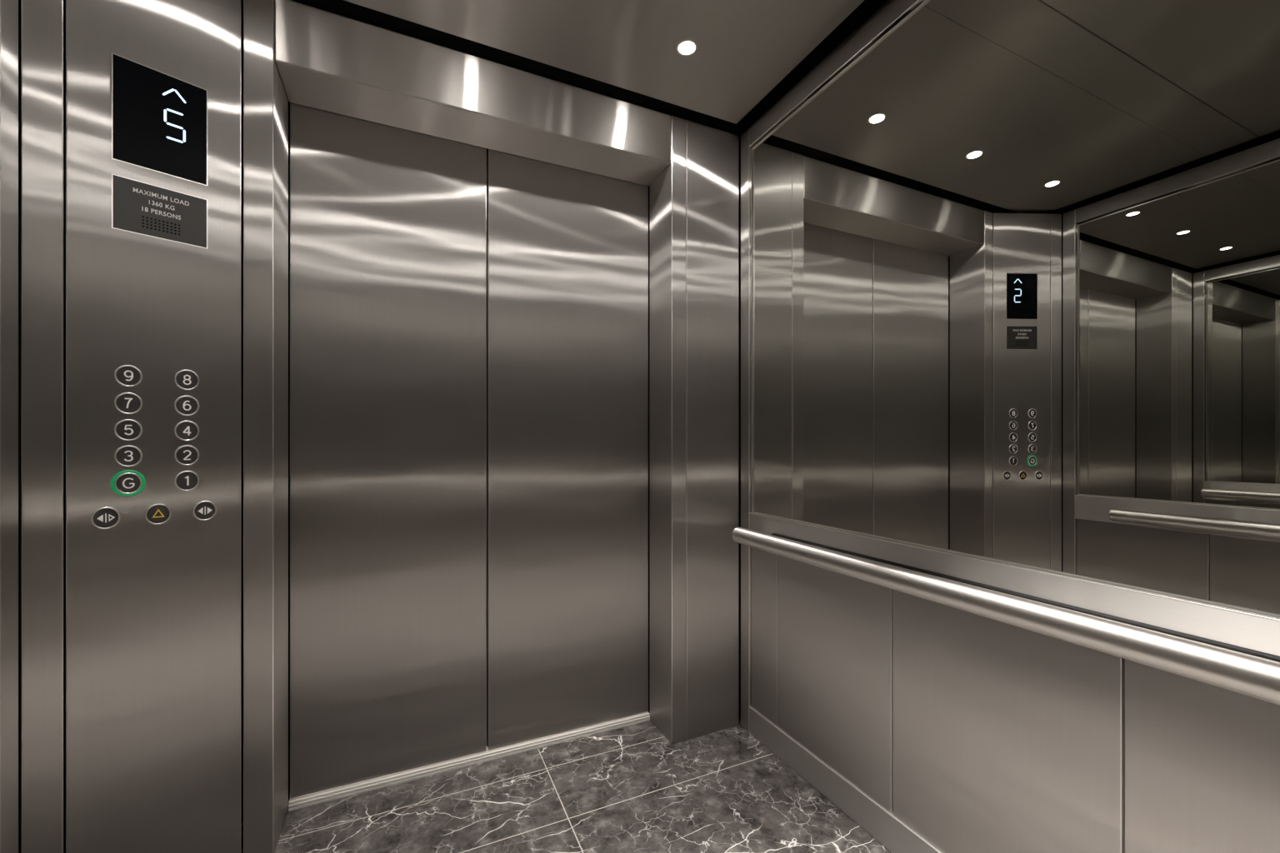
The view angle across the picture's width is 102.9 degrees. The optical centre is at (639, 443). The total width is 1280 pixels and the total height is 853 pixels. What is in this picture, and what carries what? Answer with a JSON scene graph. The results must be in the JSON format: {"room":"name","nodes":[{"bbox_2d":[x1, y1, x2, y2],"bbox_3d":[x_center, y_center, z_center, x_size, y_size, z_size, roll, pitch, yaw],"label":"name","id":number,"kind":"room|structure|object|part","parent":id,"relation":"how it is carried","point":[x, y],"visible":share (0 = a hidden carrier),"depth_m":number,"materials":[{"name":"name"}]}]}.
{"room":"elevator interior","nodes":[
{"label":"elevator interior","id":0,"kind":"room"},
{"bbox_2d":[0,0,18,852],"bbox_3d":[-0.884,-0.100,0.029,0.060,2.500,2.410,0,0,-25],"label":"wall","id":1,"kind":"structure","parent":0,"point":[8,8],"depth_m":1.08,"materials":[{"name":"silver metal"}]},
{"bbox_2d":[240,0,743,852],"bbox_3d":[-0.581,-0.100,1.789,2.157,2.500,0.303,0,0,-25],"label":"door frame","id":2,"kind":"structure","parent":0,"point":[340,57],"depth_m":1.74,"materials":[{"name":"silver metal"}]},
{"bbox_2d":[18,0,65,852],"bbox_3d":[-1.230,-0.052,1.258,0.034,2.404,0.392,0,0,43],"label":"strip","id":3,"kind":"object","parent":2,"relation":"attached to","point":[42,23],"visible":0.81,"depth_m":1.13,"materials":[{"name":"metal"}]},
{"bbox_2d":[65,0,240,852],"bbox_3d":[-1.200,-0.051,1.278,0.023,2.401,0.317,0,0,43],"label":"control panel","id":4,"kind":"object","parent":2,"relation":"attached to","point":[153,87],"visible":1,"depth_m":1.26,"materials":[{"name":"metal"}]},
{"bbox_3d":[-1.193,-0.574,1.273,0.003,0.126,0.171,0,0,43],"label":"load plate","id":5,"kind":"part","parent":4,"relation":"part of","materials":[{"name":"grey metal"}]},
{"bbox_2d":[141,215,179,235],"bbox_3d":[-1.193,-0.542,1.271,0.001,0.027,0.070,0,0,43],"label":"speaker grille","id":6,"kind":"object","parent":4,"relation":"attached to","point":[147,217],"depth_m":1.27,"materials":[{"name":"black metal"}]},
{"bbox_2d":[290,102,486,799],"bbox_3d":[-0.837,-0.014,1.744,0.598,2.272,0.035,0,0,-25],"label":"door","id":7,"kind":"structure","parent":2,"relation":"in","point":[388,223],"depth_m":1.71,"materials":[{"name":"metal"}]},
{"bbox_2d":[288,712,649,811],"bbox_3d":[-0.540,1.147,1.878,1.255,0.045,0.052,0,0,-25],"label":"door sill","id":8,"kind":"structure","parent":2,"relation":"attached to","point":[357,788],"depth_m":1.80,"materials":[{"name":"silver metal"}]},
{"bbox_2d":[487,148,648,750],"bbox_3d":[-0.266,-0.014,2.007,0.646,2.272,0.035,0,0,-25],"label":"door","id":9,"kind":"structure","parent":2,"relation":"in","point":[567,247],"depth_m":1.97,"materials":[{"name":"metal"}]},
{"bbox_3d":[0.283,-0.051,2.041,0.244,2.401,0.040,0,0,-25],"label":"pier panel","id":10,"kind":"part","parent":2,"relation":"part of","materials":[{"name":"metal"}]},
{"bbox_2d":[240,719,891,852],"bbox_3d":[-0.012,1.190,0.597,2.118,0.080,2.715,0,0,-25],"label":"floor","id":11,"kind":"structure","parent":0,"point":[629,789],"depth_m":1.59,"materials":[{"name":"stone"}]},
{"bbox_2d":[344,0,864,124],"bbox_3d":[-0.036,-1.340,0.648,2.118,0.140,2.827,0,0,-25],"label":"ceiling","id":12,"kind":"structure","parent":0,"point":[745,48],"depth_m":1.58,"materials":[{"name":"black"}]},
{"bbox_2d":[676,40,697,55],"bbox_3d":[0.150,-1.271,1.637,0.066,0.006,0.066,0,0,-25],"label":"recessed light","id":13,"kind":"object","parent":12,"relation":"in","point":[687,47],"visible":1,"depth_m":1.64,"materials":[{"name":"silver metal"}]},
{"bbox_2d":[740,0,1279,852],"bbox_3d":[0.903,-0.100,1.069,0.060,2.500,2.810,0,0,-25],"label":"wall","id":14,"kind":"structure","parent":0,"point":[980,734],"depth_m":1.22,"materials":[{"name":"silver metal"}]},
{"bbox_3d":[0.483,0.725,1.956,0.021,0.636,0.155,0,0,-25],"label":"wall panel","id":15,"kind":"part","parent":14,"relation":"part of","materials":[{"name":"metal"}]},
{"bbox_3d":[0.618,0.725,1.662,0.021,0.636,0.483,0,0,-25],"label":"wall panel","id":16,"kind":"part","parent":14,"relation":"part of","materials":[{"name":"metal"}]},
{"bbox_3d":[0.935,-1.214,0.962,0.029,0.076,2.346,0,0,-25],"label":"rail","id":17,"kind":"part","parent":14,"relation":"part of","materials":[{"name":"metal"}]},
{"bbox_2d":[749,706,944,852],"bbox_3d":[0.935,1.097,0.962,0.029,0.104,2.346,0,0,-25],"label":"baseboard","id":18,"kind":"structure","parent":14,"relation":"attached to","point":[882,824],"depth_m":1.59,"materials":[{"name":"metal"}]},
{"bbox_2d":[732,527,1279,705],"bbox_3d":[0.872,0.360,0.955,0.092,0.070,2.292,0,0,-25],"label":"handrail","id":19,"kind":"object","parent":14,"relation":"attached to","point":[1256,674],"visible":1,"depth_m":0.99,"materials":[{"name":"metal"}]},
{"bbox_3d":[0.826,0.725,1.210,0.021,0.636,0.505,0,0,-25],"label":"wall panel","id":20,"kind":"part","parent":14,"relation":"part of","materials":[{"name":"metal"}]},
{"bbox_3d":[0.935,0.341,0.962,0.029,0.129,2.346,0,0,-25],"label":"rail","id":21,"kind":"part","parent":14,"relation":"part of","materials":[{"name":"metal"}]},
{"bbox_2d":[751,0,1279,619],"bbox_3d":[0.933,-0.446,0.957,0.012,1.441,2.335,0,0,-25],"label":"wall mirror","id":22,"kind":"object","parent":14,"relation":"attached to","point":[1015,264],"visible":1,"depth_m":1.11,"materials":[{"name":"white mirror"}]},
{"bbox_3d":[1.037,0.725,0.751,0.021,0.636,0.496,0,0,-25],"label":"wall panel","id":23,"kind":"part","parent":14,"relation":"part of","materials":[{"name":"metal"}]}
]}

